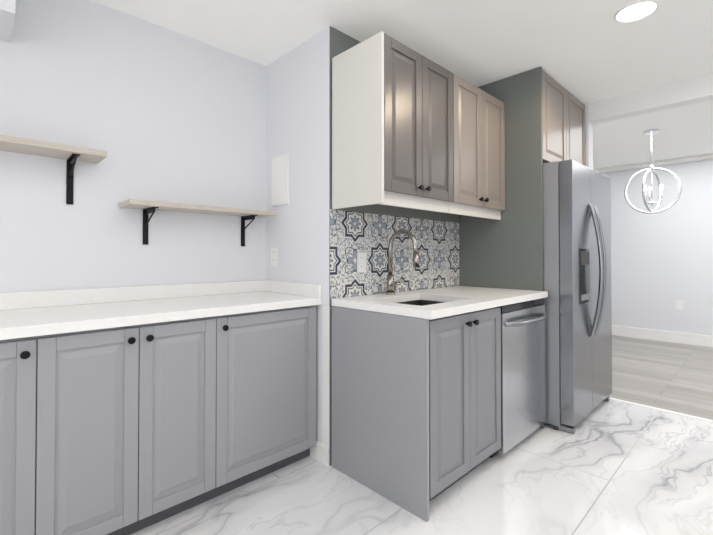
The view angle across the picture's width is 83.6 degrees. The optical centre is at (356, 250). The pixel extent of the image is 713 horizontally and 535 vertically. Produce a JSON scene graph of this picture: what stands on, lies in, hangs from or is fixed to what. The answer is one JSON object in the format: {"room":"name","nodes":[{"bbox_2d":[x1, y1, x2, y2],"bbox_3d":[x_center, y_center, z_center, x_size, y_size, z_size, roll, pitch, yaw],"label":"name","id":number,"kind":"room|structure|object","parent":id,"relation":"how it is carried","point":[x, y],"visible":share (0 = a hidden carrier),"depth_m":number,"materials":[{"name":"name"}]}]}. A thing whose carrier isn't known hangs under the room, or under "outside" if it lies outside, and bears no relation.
{"room":"kitchen","nodes":[
{"label":"kitchen","id":0,"kind":"room"},
{"bbox_2d":[0,0,15,42],"bbox_3d":[-2.202,-1.098,0.927,2.128,0.330,0.303,1,-1,-44],"label":"soffit","id":1,"kind":"structure","parent":0,"point":[7,12],"depth_m":1.59,"materials":[{"name":"white paint"}]},
{"bbox_2d":[0,0,265,292],"bbox_3d":[-2.223,-0.037,1.800,3.533,2.430,0.997,1,-1,-44],"label":"wall","id":2,"kind":"structure","parent":0,"point":[158,113],"depth_m":2.09,"materials":[{"name":"white paint"}]},
{"bbox_2d":[0,135,106,204],"bbox_3d":[-1.549,-0.344,1.622,0.885,0.240,0.200,1,-1,-44],"label":"shelf","id":3,"kind":"object","parent":2,"relation":"attached to","point":[72,155],"visible":1,"depth_m":1.78,"materials":[{"name":"brown wood"}]},
{"bbox_2d":[119,199,276,245],"bbox_3d":[-0.867,-0.136,2.284,0.830,0.215,0.200,1,-1,-44],"label":"shelf","id":4,"kind":"object","parent":2,"relation":"attached to","point":[147,206],"visible":1,"depth_m":2.16,"materials":[{"name":"brown wood"}]},
{"bbox_2d":[266,26,458,465],"bbox_3d":[0.129,-0.014,3.627,2.387,2.430,1.660,1,-1,-44],"label":"wall","id":5,"kind":"structure","parent":0,"point":[297,125],"depth_m":2.37,"materials":[{"name":"white paint"}]},
{"bbox_2d":[271,248,277,265],"bbox_3d":[-0.535,0.044,2.591,0.008,0.118,0.072,1,-1,-44],"label":"outlet","id":6,"kind":"object","parent":5,"relation":"attached to","point":[274,256],"visible":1,"depth_m":2.58,"materials":[{"name":"white plastic"}]},
{"bbox_2d":[271,153,288,205],"bbox_3d":[-0.489,-0.445,2.546,0.014,0.315,0.185,1,-1,-44],"label":"vent panel","id":7,"kind":"object","parent":5,"relation":"attached to","point":[280,180],"visible":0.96,"depth_m":2.53,"materials":[{"name":"white"}]},
{"bbox_2d":[332,31,452,212],"bbox_3d":[0.231,-0.644,2.282,0.636,0.839,0.397,1,-1,-44],"label":"upper cabinet","id":8,"kind":"object","parent":5,"relation":"attached to","point":[392,121],"visible":1,"depth_m":2.09,"materials":[{"name":"white wood"}]},
{"bbox_2d":[330,209,458,298],"bbox_3d":[0.329,0.026,2.656,1.317,0.492,0.008,1,-1,-44],"label":"tile backsplash","id":9,"kind":"structure","parent":5,"relation":"attached to","point":[352,234],"depth_m":2.51,"materials":[{"name":"tile"}]},
{"bbox_2d":[357,253,365,272],"bbox_3d":[0.032,0.073,2.354,0.072,0.118,0.008,1,-1,-44],"label":"outlet","id":10,"kind":"object","parent":9,"relation":"attached to","point":[361,262],"visible":1,"depth_m":2.35,"materials":[{"name":"white plastic"}]},
{"bbox_2d":[449,73,504,219],"bbox_3d":[0.702,-0.639,2.740,0.672,0.839,0.397,1,-1,-44],"label":"upper cabinet","id":11,"kind":"object","parent":5,"relation":"attached to","point":[479,152],"visible":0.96,"depth_m":2.58,"materials":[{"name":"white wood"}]},
{"bbox_2d":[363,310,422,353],"bbox_3d":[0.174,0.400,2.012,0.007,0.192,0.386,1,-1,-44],"label":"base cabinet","id":12,"kind":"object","parent":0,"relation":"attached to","point":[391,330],"depth_m":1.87,"materials":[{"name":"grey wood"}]},
{"bbox_2d":[92,0,712,169],"bbox_3d":[1.165,-1.297,2.182,8.900,0.100,5.400,1,-1,-44],"label":"ceiling","id":13,"kind":"structure","parent":0,"point":[584,51],"depth_m":2.33,"materials":[{"name":"white paint"}]},
{"bbox_2d":[614,0,658,22],"bbox_3d":[1.457,-1.242,2.078,0.191,0.011,0.191,1,-1,-44],"label":"recessed light","id":14,"kind":"object","parent":13,"relation":"in","point":[636,11],"visible":1,"depth_m":2.08,"materials":[{"name":"white paint"}]},
{"bbox_2d":[624,129,681,213],"bbox_3d":[3.023,-0.797,4.081,0.400,0.852,0.273,0,-1,2],"label":"globe pendant light","id":15,"kind":"object","parent":13,"relation":"hanging from","point":[651,132],"visible":1,"depth_m":4.06,"materials":[{"name":"silver metal"}]},
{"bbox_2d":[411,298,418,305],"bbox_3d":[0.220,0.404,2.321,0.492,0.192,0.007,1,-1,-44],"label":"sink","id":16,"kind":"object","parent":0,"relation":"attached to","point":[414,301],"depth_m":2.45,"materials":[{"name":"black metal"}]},
{"bbox_2d":[130,399,712,534],"bbox_3d":[0.062,1.199,1.076,5.820,0.060,5.400,1,-1,-44],"label":"floor","id":17,"kind":"structure","parent":0,"point":[612,467],"depth_m":1.92,"materials":[{"name":"tile"}]},
{"bbox_2d":[0,280,321,534],"bbox_3d":[-1.628,0.676,1.253,3.427,0.990,0.597,1,-1,-44],"label":"base cabinet","id":18,"kind":"object","parent":17,"relation":"on","point":[128,410],"visible":1,"depth_m":1.67,"materials":[{"name":"grey wood"}]},
{"bbox_2d":[331,334,500,521],"bbox_3d":[0.341,0.848,2.206,0.681,0.670,0.633,1,-1,-44],"label":"base cabinet","id":19,"kind":"object","parent":17,"relation":"on","point":[416,402],"depth_m":1.92,"materials":[{"name":"grey wood"}]},
{"bbox_2d":[332,286,546,321],"bbox_3d":[0.563,0.289,2.412,1.314,0.038,0.659,1,-1,-44],"label":"countertop","id":20,"kind":"structure","parent":19,"relation":"on","point":[446,302],"depth_m":2.15,"materials":[{"name":"white stone"}]},
{"bbox_2d":[386,229,420,294],"bbox_3d":[0.309,0.073,2.404,0.156,0.393,0.253,1,-1,-44],"label":"kitchen faucet","id":21,"kind":"object","parent":20,"relation":"on","point":[391,282],"visible":1,"depth_m":2.42,"materials":[{"name":"silver metal"}]},
{"bbox_2d":[489,298,546,457],"bbox_3d":[0.835,0.754,2.628,0.609,0.868,0.702,1,-1,-44],"label":"dishwasher","id":22,"kind":"object","parent":17,"relation":"on","point":[523,399],"visible":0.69,"depth_m":2.38,"materials":[{"name":"grey metal"}]},
{"bbox_2d":[459,67,585,428],"bbox_3d":[1.368,-0.017,3.211,0.944,2.426,0.658,1,-1,-44],"label":"tall cabinet","id":23,"kind":"object","parent":17,"relation":"on","point":[544,117],"visible":0.46,"depth_m":2.81,"materials":[{"name":"grey wood"}]},
{"bbox_2d":[543,159,611,433],"bbox_3d":[1.467,0.307,3.118,0.910,1.775,0.869,1,-1,-44],"label":"refrigerator","id":24,"kind":"object","parent":17,"relation":"on","point":[577,270],"visible":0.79,"depth_m":2.65,"materials":[{"name":"grey metal"}]},
{"bbox_2d":[423,314,474,353],"bbox_3d":[0.485,0.400,2.050,0.492,0.192,0.007,1,-1,-44],"label":"door","id":25,"kind":"structure","parent":0,"relation":"attached to","point":[442,333],"depth_m":1.85,"materials":[{"name":"grey wood"}]},
{"bbox_2d":[584,103,592,168],"bbox_3d":[1.747,-0.015,3.590,0.120,2.430,0.659,1,-1,-44],"label":"wall","id":26,"kind":"structure","parent":0,"point":[589,141],"depth_m":3.34,"materials":[{"name":"white paint"}]},
{"bbox_2d":[588,72,712,124],"bbox_3d":[2.983,-1.165,2.334,0.120,0.160,2.885,1,-1,-44],"label":"header beam","id":27,"kind":"structure","parent":0,"point":[686,91],"depth_m":3.02,"materials":[{"name":"white paint"}]},
{"bbox_2d":[601,159,712,335],"bbox_3d":[4.283,0.006,5.271,0.100,2.430,5.300,1,-1,-44],"label":"wall","id":28,"kind":"structure","parent":0,"point":[661,263],"depth_m":5.35,"materials":[{"name":"white paint"}]},
{"bbox_2d":[594,153,712,172],"bbox_3d":[4.261,-1.174,5.194,0.059,0.070,5.200,1,-1,-44],"label":"crown molding","id":29,"kind":"structure","parent":28,"relation":"attached to","point":[662,162],"depth_m":5.35,"materials":[{"name":"white paint"}]},
{"bbox_2d":[612,325,712,347],"bbox_3d":[4.277,1.150,5.180,0.015,0.140,5.200,1,-1,-44],"label":"baseboard","id":30,"kind":"structure","parent":28,"relation":"attached to","point":[658,335],"depth_m":5.33,"materials":[{"name":"white paint"}]},
{"bbox_2d":[676,300,682,309],"bbox_3d":[4.238,0.721,5.231,0.008,0.118,0.072,1,-1,-44],"label":"outlet","id":31,"kind":"object","parent":28,"relation":"attached to","point":[679,305],"visible":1,"depth_m":5.23,"materials":[{"name":"white plastic"}]},
{"bbox_2d":[609,335,712,419],"bbox_3d":[3.251,1.238,4.180,3.080,0.060,5.400,1,-1,-44],"label":"floor","id":32,"kind":"structure","parent":0,"point":[674,377],"depth_m":3.83,"materials":[{"name":"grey wood"}]},
{"bbox_2d":[610,397,712,421],"bbox_3d":[2.960,1.182,2.272,0.040,0.004,2.870,1,-1,-44],"label":"threshold","id":33,"kind":"object","parent":32,"relation":"on","point":[669,411],"depth_m":2.96,"materials":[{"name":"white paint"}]}
]}

